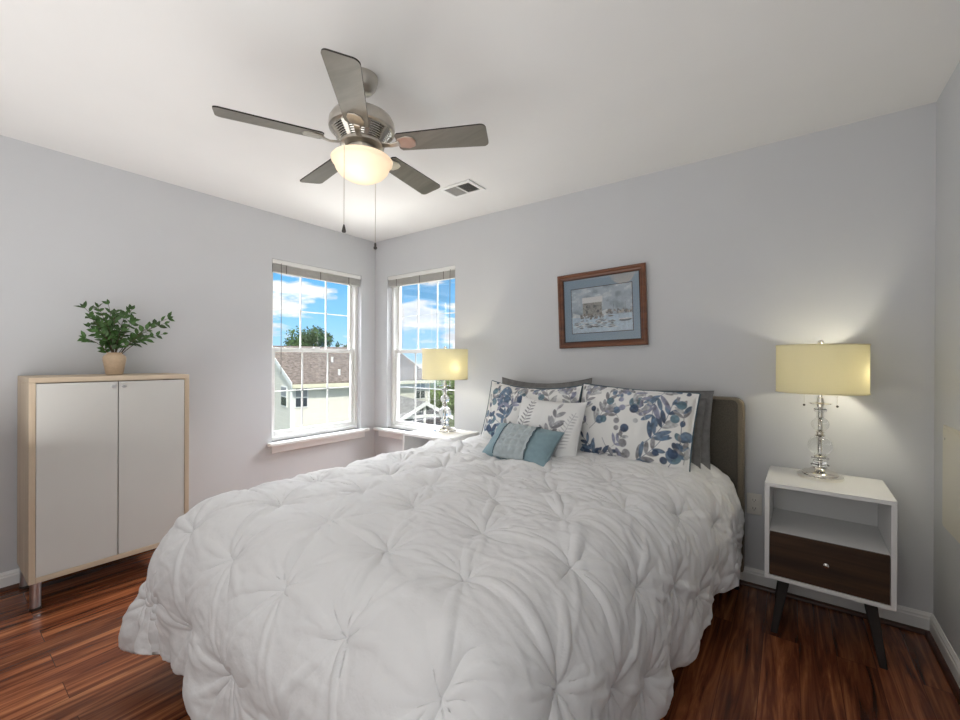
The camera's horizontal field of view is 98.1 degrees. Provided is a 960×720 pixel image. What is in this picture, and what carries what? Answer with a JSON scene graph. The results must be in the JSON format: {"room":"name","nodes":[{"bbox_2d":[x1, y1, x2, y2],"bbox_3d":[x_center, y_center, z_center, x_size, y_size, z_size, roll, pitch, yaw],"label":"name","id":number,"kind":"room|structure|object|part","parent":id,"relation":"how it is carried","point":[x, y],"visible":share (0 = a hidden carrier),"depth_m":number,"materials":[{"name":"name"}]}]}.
{"room":"bedroom","nodes":[
{"label":"bedroom","id":0,"kind":"room"},
{"bbox_2d":[0,135,374,572],"bbox_3d":[-2.296,0.018,2.727,0.160,2.440,4.220,0,0,37],"label":"wall","id":1,"kind":"structure","parent":0,"point":[74,230],"depth_m":2.82,"materials":[{"name":"paint"}]},
{"bbox_2d":[0,568,19,592],"bbox_3d":[-2.224,1.191,2.671,0.033,0.095,3.900,0,0,37],"label":"baseboard","id":2,"kind":"structure","parent":1,"relation":"attached to","point":[9,580],"depth_m":2.25,"materials":[{"name":"white wood"}]},
{"bbox_3d":[-2.219,1.229,2.667,0.019,0.019,3.900,0,0,37],"label":"shoe molding","id":3,"kind":"part","parent":2,"relation":"part of","materials":[{"name":"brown wood"}]},
{"bbox_2d":[267,273,369,453],"bbox_3d":[-1.460,-0.034,3.791,0.195,1.593,0.985,0,0,37],"label":"window","id":4,"kind":"structure","parent":1,"relation":"in","point":[320,439],"depth_m":3.90,"materials":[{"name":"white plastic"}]},
{"bbox_2d":[273,277,348,348],"bbox_3d":[-1.528,-0.435,3.823,0.008,0.660,0.759,0,0,37],"label":"grille","id":5,"kind":"object","parent":4,"relation":"attached to","point":[300,311],"depth_m":3.92,"materials":[{"name":"white plastic"}]},
{"bbox_3d":[-1.528,-0.435,3.823,0.025,0.728,0.819,0,0,37],"label":"sash","id":6,"kind":"part","parent":4,"relation":"part of","materials":[{"name":"white plastic"}]},
{"bbox_3d":[-1.506,0.270,3.804,0.026,0.750,0.819,0,0,37],"label":"sash","id":7,"kind":"part","parent":4,"relation":"part of","materials":[{"name":"white plastic"}]},
{"bbox_2d":[275,352,350,427],"bbox_3d":[-1.505,0.265,3.804,0.008,0.672,0.759,0,0,37],"label":"grille","id":8,"kind":"object","parent":4,"relation":"attached to","point":[346,422],"depth_m":3.90,"materials":[{"name":"white plastic"}]},
{"bbox_2d":[272,259,360,330],"bbox_3d":[-1.451,-0.354,3.765,0.055,0.949,0.875,0,0,37],"label":"raised blind","id":9,"kind":"object","parent":4,"relation":"attached to","point":[281,267],"visible":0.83,"depth_m":3.69,"materials":[{"name":"white plastic"}]},
{"bbox_3d":[-1.453,-0.729,3.768,0.037,0.014,0.863,0,0,37],"label":"rail","id":10,"kind":"part","parent":9,"relation":"part of","materials":[{"name":"white plastic"}]},
{"bbox_2d":[0,0,959,241],"bbox_3d":[-0.649,-1.253,1.509,4.246,0.120,4.220,0,0,37],"label":"ceiling","id":11,"kind":"structure","parent":0,"point":[569,96],"depth_m":1.79,"materials":[{"name":"paint"}]},
{"bbox_2d":[212,48,488,249],"bbox_3d":[-0.502,-0.845,1.786,1.025,0.696,1.027,0,0,37],"label":"ceiling fan","id":12,"kind":"object","parent":11,"relation":"hanging from","point":[363,130],"visible":1,"depth_m":1.68,"materials":[{"name":"silver metal"}]},
{"bbox_3d":[-0.804,-0.909,1.603,0.378,0.030,0.117,0,0,-27],"label":"blade","id":13,"kind":"part","parent":12,"relation":"part of","materials":[{"name":"grey wood"}]},
{"bbox_3d":[-0.740,-0.909,2.003,0.117,0.030,0.378,0,0,-45],"label":"blade","id":14,"kind":"part","parent":12,"relation":"part of","materials":[{"name":"grey wood"}]},
{"bbox_3d":[-0.607,-0.899,1.705,0.085,0.017,0.026,0,0,-27],"label":"bracket arm","id":15,"kind":"part","parent":12,"relation":"part of","materials":[{"name":"silver metal"}]},
{"bbox_3d":[-0.444,-0.907,1.419,0.117,0.030,0.378,0,0,-9],"label":"blade","id":16,"kind":"part","parent":12,"relation":"part of","materials":[{"name":"grey wood"}]},
{"bbox_3d":[-0.479,-0.898,1.638,0.026,0.017,0.085,0,0,-9],"label":"bracket arm","id":17,"kind":"part","parent":12,"relation":"part of","materials":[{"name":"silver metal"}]},
{"bbox_3d":[-0.497,-0.803,1.759,0.253,0.096,0.253,0,0,37],"label":"lamp shade","id":18,"kind":"part","parent":12,"relation":"part of","materials":[{"name":"beige glass"}]},
{"bbox_2d":[333,118,391,142],"bbox_3d":[-0.497,-0.936,1.759,0.242,0.046,0.242,0,0,37],"label":"vent","id":19,"kind":"object","parent":12,"relation":"attached to","point":[379,130],"depth_m":1.68,"materials":[{"name":"silver metal"}]},
{"bbox_3d":[-0.471,-0.690,1.876,0.002,0.325,0.003,0,0,37],"label":"pull chain","id":20,"kind":"part","parent":12,"relation":"part of","materials":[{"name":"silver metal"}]},
{"bbox_3d":[-0.376,-0.898,1.738,0.085,0.017,0.026,0,0,9],"label":"bracket arm","id":21,"kind":"part","parent":12,"relation":"part of","materials":[{"name":"silver metal"}]},
{"bbox_3d":[-0.340,-0.907,2.065,0.117,0.030,0.378,0,0,27],"label":"blade","id":22,"kind":"part","parent":12,"relation":"part of","materials":[{"name":"grey wood"}]},
{"bbox_3d":[-0.157,-0.906,1.704,0.378,0.030,0.117,0,0,9],"label":"blade","id":23,"kind":"part","parent":12,"relation":"part of","materials":[{"name":"grey wood"}]},
{"bbox_2d":[438,179,485,197],"bbox_3d":[-0.126,-1.189,2.901,0.270,0.008,0.190,0,0,37],"label":"ceiling vent","id":24,"kind":"object","parent":11,"relation":"in","point":[466,187],"visible":0.99,"depth_m":2.89,"materials":[{"name":"white metal"}]},
{"bbox_2d":[445,187,465,195],"bbox_3d":[-0.169,-1.188,2.933,0.096,0.006,0.134,0,0,37],"label":"grille","id":25,"kind":"object","parent":24,"relation":"attached to","point":[453,191],"depth_m":2.93,"materials":[{"name":"grey metal"}]},
{"bbox_2d":[458,183,479,191],"bbox_3d":[-0.081,-1.188,2.868,0.096,0.006,0.134,0,0,37],"label":"grille","id":26,"kind":"object","parent":24,"relation":"attached to","point":[465,187],"depth_m":2.88,"materials":[{"name":"black metal"}]},
{"bbox_3d":[-0.080,-1.192,2.867,0.101,0.001,0.134,0,0,37],"label":"duct shadow plate","id":27,"kind":"part","parent":24,"relation":"part of","materials":[{"name":"black metal"}]},
{"bbox_2d":[0,548,959,719],"bbox_3d":[-0.661,1.297,1.512,4.246,0.100,4.220,0,0,37],"label":"floor","id":28,"kind":"structure","parent":0,"point":[63,659],"depth_m":1.70,"materials":[{"name":"brown wood"}]},
{"bbox_2d":[17,373,188,611],"bbox_3d":[-2.150,0.663,2.415,0.408,1.152,0.678,0,0,37],"label":"storage cabinet","id":29,"kind":"object","parent":28,"relation":"on","point":[103,459],"visible":0.84,"depth_m":2.24,"materials":[{"name":"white wood"}]},
{"bbox_3d":[-2.476,1.163,2.267,0.048,0.121,0.048,0,0,37],"label":"leg","id":30,"kind":"part","parent":29,"relation":"part of","materials":[{"name":"metal"}]},
{"bbox_3d":[-2.353,0.608,2.158,0.388,0.991,0.024,0,0,37],"label":"panel","id":31,"kind":"part","parent":29,"relation":"part of","materials":[{"name":"brown wood"}]},
{"bbox_3d":[-2.208,1.165,2.069,0.048,0.121,0.048,0,0,37],"label":"leg","id":32,"kind":"part","parent":29,"relation":"part of","materials":[{"name":"metal"}]},
{"bbox_3d":[-2.105,0.598,2.185,0.018,0.958,0.311,0,0,37],"label":"door","id":33,"kind":"part","parent":29,"relation":"part of","materials":[{"name":"beige laminate"}]},
{"bbox_3d":[-2.160,1.091,2.422,0.388,0.026,0.630,0,0,37],"label":"panel","id":34,"kind":"part","parent":29,"relation":"part of","materials":[{"name":"brown wood"}]},
{"bbox_3d":[-2.311,0.595,2.534,0.008,0.965,0.630,0,0,37],"label":"panel","id":35,"kind":"part","parent":29,"relation":"part of","materials":[{"name":"white wood"}]},
{"bbox_3d":[-2.156,0.100,2.420,0.388,0.026,0.678,0,0,37],"label":"panel","id":36,"kind":"part","parent":29,"relation":"part of","materials":[{"name":"brown wood"}]},
{"bbox_2d":[76,299,173,374],"bbox_3d":[-2.108,-0.135,2.495,0.174,0.444,0.464,0,0,37],"label":"potted plant","id":37,"kind":"object","parent":29,"relation":"on","point":[114,363],"visible":1,"depth_m":2.43,"materials":[{"name":"green plant"}]},
{"bbox_3d":[-1.917,0.598,2.439,0.018,0.958,0.311,0,0,37],"label":"door","id":38,"kind":"part","parent":29,"relation":"part of","materials":[{"name":"beige laminate"}]},
{"bbox_3d":[-1.963,0.609,2.684,0.388,0.991,0.024,0,0,37],"label":"panel","id":39,"kind":"part","parent":29,"relation":"part of","materials":[{"name":"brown wood"}]},
{"bbox_2d":[403,426,478,450],"bbox_3d":[-0.310,0.902,3.210,0.440,0.688,0.414,0,0,37],"label":"nightstand","id":40,"kind":"object","parent":28,"relation":"on","point":[416,438],"visible":0.1,"depth_m":3.20,"materials":[{"name":"white paint"}]},
{"bbox_3d":[-0.472,0.779,3.345,0.018,0.407,0.390,0,0,37],"label":"panel","id":41,"kind":"part","parent":40,"relation":"part of","materials":[{"name":"white paint"}]},
{"bbox_2d":[422,346,467,433],"bbox_3d":[-0.271,0.225,3.215,0.357,0.666,0.357,0,0,38],"label":"table lamp","id":42,"kind":"object","parent":40,"relation":"on","point":[444,364],"visible":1,"depth_m":3.08,"materials":[{"name":"beige fabric"}]},
{"bbox_3d":[-0.270,0.032,3.214,0.351,0.228,0.351,0,0,38],"label":"lamp shade","id":43,"kind":"part","parent":42,"relation":"part of","materials":[{"name":"fabric"}]},
{"bbox_3d":[-0.271,0.194,3.215,0.092,0.047,0.092,0,0,38],"label":"drip plate","id":44,"kind":"part","parent":42,"relation":"part of","materials":[{"name":"silver metal"}]},
{"bbox_3d":[-0.133,0.780,3.094,0.018,0.407,0.390,0,0,37],"label":"panel","id":45,"kind":"part","parent":40,"relation":"part of","materials":[{"name":"white paint"}]},
{"bbox_2d":[710,396,744,589],"bbox_3d":[0.197,0.727,1.969,1.636,1.047,2.083,0,0,37],"label":"bed","id":46,"kind":"object","parent":28,"relation":"on","point":[727,425],"visible":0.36,"depth_m":2.29,"materials":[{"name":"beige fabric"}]},
{"bbox_3d":[0.077,0.787,2.022,1.300,0.235,1.935,0,0,37],"label":"mattress","id":47,"kind":"object","parent":46,"relation":"on","visible":0},
{"bbox_2d":[118,434,744,719],"bbox_3d":[-0.025,0.842,1.944,1.991,0.664,2.169,0,0,37],"label":"comforter","id":48,"kind":"object","parent":47,"relation":"on","point":[439,579],"visible":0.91,"depth_m":1.23,"materials":[{"name":"fabric"}]},
{"bbox_2d":[482,422,563,466],"bbox_3d":[0.227,0.470,2.331,0.430,0.209,0.225,0,0,37],"label":"lumbar pillow","id":49,"kind":"object","parent":48,"relation":"on","point":[537,445],"visible":0.95,"depth_m":2.26,"materials":[{"name":"blue fabric"}]},
{"bbox_2d":[481,380,582,437],"bbox_3d":[0.312,0.364,2.712,0.685,0.440,0.228,0,0,39],"label":"pillow sham","id":50,"kind":"object","parent":48,"relation":"on","point":[504,402],"visible":0.39,"depth_m":2.72,"materials":[{"name":"fabric"}]},
{"bbox_2d":[502,377,591,402],"bbox_3d":[0.427,0.353,2.877,0.714,0.479,0.181,0,0,43],"label":"bed pillow","id":51,"kind":"object","parent":48,"relation":"on","point":[504,380],"visible":0.07,"depth_m":2.89,"materials":[{"name":"grey fabric"}]},
{"bbox_2d":[517,396,587,456],"bbox_3d":[0.390,0.418,2.433,0.435,0.384,0.218,0,0,33],"label":"throw pillow","id":52,"kind":"object","parent":48,"relation":"on","point":[567,418],"visible":0.52,"depth_m":2.36,"materials":[{"name":"fabric"}]},
{"bbox_2d":[578,383,700,471],"bbox_3d":[0.846,0.372,2.342,0.676,0.456,0.231,0,0,41],"label":"pillow sham","id":53,"kind":"object","parent":48,"relation":"on","point":[649,426],"visible":0.87,"depth_m":2.24,"materials":[{"name":"fabric"}]},
{"bbox_2d":[653,390,713,469],"bbox_3d":[0.959,0.393,2.470,0.742,0.455,0.194,0,0,39],"label":"bed pillow","id":54,"kind":"object","parent":48,"relation":"on","point":[701,438],"visible":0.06,"depth_m":2.25,"materials":[{"name":"grey fabric"}]},
{"bbox_2d":[764,465,897,669],"bbox_3d":[1.610,0.912,1.949,0.440,0.688,0.414,0,0,38],"label":"nightstand","id":55,"kind":"object","parent":28,"relation":"on","point":[836,539],"visible":1,"depth_m":1.86,"materials":[{"name":"white paint"}]},
{"bbox_3d":[1.451,0.789,2.087,0.018,0.407,0.390,0,0,38],"label":"panel","id":56,"kind":"part","parent":55,"relation":"part of","materials":[{"name":"white paint"}]},
{"bbox_3d":[1.395,1.133,1.934,0.071,0.245,0.080,0,0,38],"label":"leg","id":57,"kind":"part","parent":55,"relation":"part of","materials":[{"name":"brown wood"}]},
{"bbox_2d":[775,340,870,482],"bbox_3d":[1.644,0.235,2.012,0.357,0.666,0.357,0,0,37],"label":"table lamp","id":58,"kind":"object","parent":55,"relation":"on","point":[820,369],"visible":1,"depth_m":1.91,"materials":[{"name":"beige fabric"}]},
{"bbox_3d":[1.644,0.204,2.012,0.092,0.047,0.092,0,0,37],"label":"drip plate","id":59,"kind":"part","parent":58,"relation":"part of","materials":[{"name":"silver metal"}]},
{"bbox_3d":[1.645,0.043,2.012,0.351,0.228,0.351,0,0,37],"label":"lamp shade","id":60,"kind":"part","parent":58,"relation":"part of","materials":[{"name":"fabric"}]},
{"bbox_3d":[1.735,0.790,2.109,0.404,0.407,0.008,0,0,38],"label":"panel","id":61,"kind":"part","parent":55,"relation":"part of","materials":[{"name":"white paint"}]},
{"bbox_2d":[769,508,890,558],"bbox_3d":[1.619,0.800,1.960,0.404,0.018,0.370,0,0,38],"label":"shelf","id":62,"kind":"object","parent":55,"relation":"attached to","point":[863,539],"depth_m":1.91,"materials":[{"name":"white paint"}]},
{"bbox_3d":[1.505,0.892,1.813,0.400,0.199,0.018,0,0,38],"label":"drawer","id":63,"kind":"part","parent":55,"relation":"part of","materials":[{"name":"brown wood"}]},
{"bbox_3d":[1.648,1.134,1.738,0.071,0.245,0.080,0,0,38],"label":"leg","id":64,"kind":"part","parent":55,"relation":"part of","materials":[{"name":"brown wood"}]},
{"bbox_3d":[1.785,0.791,1.829,0.018,0.407,0.390,0,0,38],"label":"panel","id":65,"kind":"part","parent":55,"relation":"part of","materials":[{"name":"white paint"}]},
{"bbox_2d":[375,102,935,613],"bbox_3d":[0.618,0.030,3.094,4.086,2.440,0.160,0,0,37],"label":"wall","id":66,"kind":"structure","parent":0,"point":[828,235],"depth_m":2.32,"materials":[{"name":"paint"}]},
{"bbox_2d":[374,281,454,439],"bbox_3d":[-0.545,-0.029,3.910,1.155,1.593,0.195,0,0,37],"label":"window","id":67,"kind":"structure","parent":66,"relation":"in","point":[396,423],"depth_m":4.16,"materials":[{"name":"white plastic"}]},
{"bbox_3d":[-0.499,-0.430,3.969,0.811,0.728,0.025,0,0,37],"label":"sash","id":68,"kind":"part","parent":67,"relation":"part of","materials":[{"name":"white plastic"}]},
{"bbox_3d":[-0.512,-0.073,3.954,0.875,1.505,0.085,0,0,37],"label":"frame","id":69,"kind":"part","parent":67,"relation":"part of","materials":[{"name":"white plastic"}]},
{"bbox_2d":[388,265,454,348],"bbox_3d":[-0.557,-0.351,3.892,0.867,0.949,0.055,0,0,37],"label":"raised blind","id":70,"kind":"object","parent":67,"relation":"attached to","point":[445,273],"visible":0.84,"depth_m":3.85,"materials":[{"name":"white plastic"}]},
{"bbox_3d":[-0.552,-0.725,3.895,0.855,0.014,0.037,0,0,37],"label":"rail","id":71,"kind":"part","parent":70,"relation":"part of","materials":[{"name":"white plastic"}]},
{"bbox_3d":[-0.521,0.274,3.944,0.811,0.750,0.026,0,0,37],"label":"sash","id":72,"kind":"part","parent":67,"relation":"part of","materials":[{"name":"white plastic"}]},
{"bbox_2d":[397,353,454,424],"bbox_3d":[-0.521,0.269,3.944,0.751,0.672,0.008,0,0,37],"label":"grille","id":73,"kind":"object","parent":67,"relation":"attached to","point":[398,421],"depth_m":4.03,"materials":[{"name":"white plastic"}]},
{"bbox_2d":[400,281,454,348],"bbox_3d":[-0.499,-0.430,3.969,0.751,0.660,0.008,0,0,37],"label":"grille","id":74,"kind":"object","parent":67,"relation":"attached to","point":[437,314],"depth_m":4.04,"materials":[{"name":"white plastic"}]},
{"bbox_2d":[557,262,648,348],"bbox_3d":[0.812,-0.349,2.822,0.628,0.538,0.036,0,0,37],"label":"framed picture","id":75,"kind":"object","parent":66,"relation":"attached to","point":[607,307],"visible":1,"depth_m":2.81,"materials":[{"name":"brown wood"}]},
{"bbox_3d":[0.583,-0.342,2.996,0.038,0.520,0.026,-2,0,37],"label":"frame","id":76,"kind":"part","parent":75,"relation":"part of","materials":[{"name":"brown wood"}]},
{"bbox_3d":[0.804,-0.590,2.822,0.613,0.038,0.026,-2,0,37],"label":"frame","id":77,"kind":"part","parent":75,"relation":"part of","materials":[{"name":"brown wood"}]},
{"bbox_2d":[571,282,632,333],"bbox_3d":[0.819,-0.345,2.825,0.420,0.308,0.001,-2,0,37],"label":"art print","id":78,"kind":"object","parent":75,"relation":"attached to","point":[609,307],"depth_m":2.82},
{"bbox_3d":[0.819,-0.108,2.821,0.613,0.038,0.026,-2,0,37],"label":"frame","id":79,"kind":"part","parent":75,"relation":"part of","materials":[{"name":"brown wood"}]},
{"bbox_3d":[1.040,-0.356,2.647,0.038,0.520,0.026,-2,0,37],"label":"frame","id":80,"kind":"part","parent":75,"relation":"part of","materials":[{"name":"brown wood"}]},
{"bbox_2d":[747,492,761,515],"bbox_3d":[1.524,0.800,2.315,0.070,0.116,0.009,0,0,37],"label":"wall outlet","id":81,"kind":"object","parent":66,"relation":"attached to","point":[754,501],"visible":1,"depth_m":2.31,"materials":[{"name":"white plastic"}]},
{"bbox_2d":[750,505,757,510],"bbox_3d":[1.523,0.824,2.313,0.034,0.028,0.003,0,0,37],"label":"socket","id":82,"kind":"object","parent":81,"relation":"attached to","point":[752,507],"depth_m":2.31,"materials":[{"name":"white plastic"}]},
{"bbox_2d":[751,497,757,502],"bbox_3d":[1.523,0.777,2.313,0.034,0.028,0.003,0,0,37],"label":"socket","id":83,"kind":"object","parent":81,"relation":"attached to","point":[753,499],"depth_m":2.31,"materials":[{"name":"white plastic"}]},
{"bbox_2d":[740,566,931,634],"bbox_3d":[0.491,1.202,3.066,3.926,0.095,0.033,0,0,37],"label":"baseboard","id":84,"kind":"structure","parent":66,"relation":"attached to","point":[905,618],"depth_m":2.09,"materials":[{"name":"white wood"}]},
{"bbox_2d":[933,61,959,659],"bbox_3d":[0.939,0.036,0.230,0.160,2.440,4.060,0,0,37],"label":"wall","id":85,"kind":"structure","parent":0,"point":[946,567],"depth_m":1.76,"materials":[{"name":"paint"}]},
{"bbox_2d":[925,614,959,705],"bbox_3d":[0.903,1.208,0.353,0.033,0.095,3.900,0,0,37],"label":"baseboard","id":86,"kind":"structure","parent":85,"relation":"attached to","point":[949,662],"depth_m":1.71,"materials":[{"name":"white wood"}]},
{"bbox_2d":[942,425,959,543],"bbox_3d":[1.854,0.492,1.613,0.012,0.432,0.415,0,0,37],"label":"access panel","id":87,"kind":"object","parent":85,"relation":"attached to","point":[950,473],"visible":1,"depth_m":1.67,"materials":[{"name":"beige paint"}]},
{"label":"outside","id":88,"kind":"structure","parent":0,"visible":0},
{"bbox_2d":[430,380,454,426],"bbox_3d":[25.886,4.412,40.644,140.000,0.200,89.400,0,0,37],"label":"ground","id":89,"kind":"structure","parent":88,"point":[451,421],"depth_m":31.80,"materials":[{"name":"green plant"}]},
{"bbox_2d":[283,325,333,346],"bbox_3d":[-9.817,1.095,23.982,2.590,6.164,2.498,0,0,-5],"label":"tree","id":90,"kind":"object","parent":89,"relation":"on","point":[311,338],"visible":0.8,"depth_m":23.48,"materials":[{"name":"green plant"}]},
{"bbox_2d":[273,346,433,430],"bbox_3d":[-6.149,1.814,18.014,5.660,4.770,6.610,0,0,-41],"label":"house","id":91,"kind":"structure","parent":89,"relation":"on","point":[287,364],"depth_m":15.06,"materials":[{"name":"beige"}]},
{"bbox_3d":[-6.915,1.110,14.663,0.006,0.300,0.600,0,0,-41],"label":"pane","id":92,"kind":"part","parent":91,"relation":"part of","materials":[{"name":"glass"}]},
{"bbox_3d":[-6.917,1.450,14.664,0.006,0.300,0.600,0,0,-41],"label":"pane","id":93,"kind":"part","parent":91,"relation":"part of","materials":[{"name":"clear glass"}]},
{"bbox_3d":[-6.147,1.109,14.093,0.160,0.290,0.006,0,0,-41],"label":"pane","id":94,"kind":"part","parent":91,"relation":"part of","materials":[{"name":"glass"}]},
{"bbox_3d":[-6.148,1.440,14.093,0.160,0.290,0.006,0,0,-41],"label":"pane","id":95,"kind":"part","parent":91,"relation":"part of","materials":[{"name":"clear glass"}]},
{"bbox_3d":[-5.987,1.110,14.229,0.160,0.290,0.006,0,0,-41],"label":"pane","id":96,"kind":"part","parent":91,"relation":"part of","materials":[{"name":"glass"}]},
{"bbox_3d":[-5.989,1.440,14.230,0.160,0.290,0.006,0,0,-41],"label":"pane","id":97,"kind":"part","parent":91,"relation":"part of","materials":[{"name":"clear glass"}]},
{"bbox_2d":[400,396,452,425],"bbox_3d":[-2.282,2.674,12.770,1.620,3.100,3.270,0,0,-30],"label":"house","id":98,"kind":"structure","parent":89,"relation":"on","point":[424,410],"depth_m":11.50,"materials":[{"name":"grey"}]},
{"bbox_3d":[-1.526,1.559,11.476,0.060,0.620,0.040,0,0,-30],"label":"king post","id":99,"kind":"part","parent":98,"relation":"part of","materials":[{"name":"white wood"}]},
{"bbox_2d":[430,380,454,422],"bbox_3d":[-1.914,2.434,21.607,2.856,3.571,2.846,0,0,37],"label":"tree","id":100,"kind":"object","parent":89,"relation":"on","point":[451,394],"visible":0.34,"depth_m":21.13,"materials":[{"name":"green plant"}]}
]}

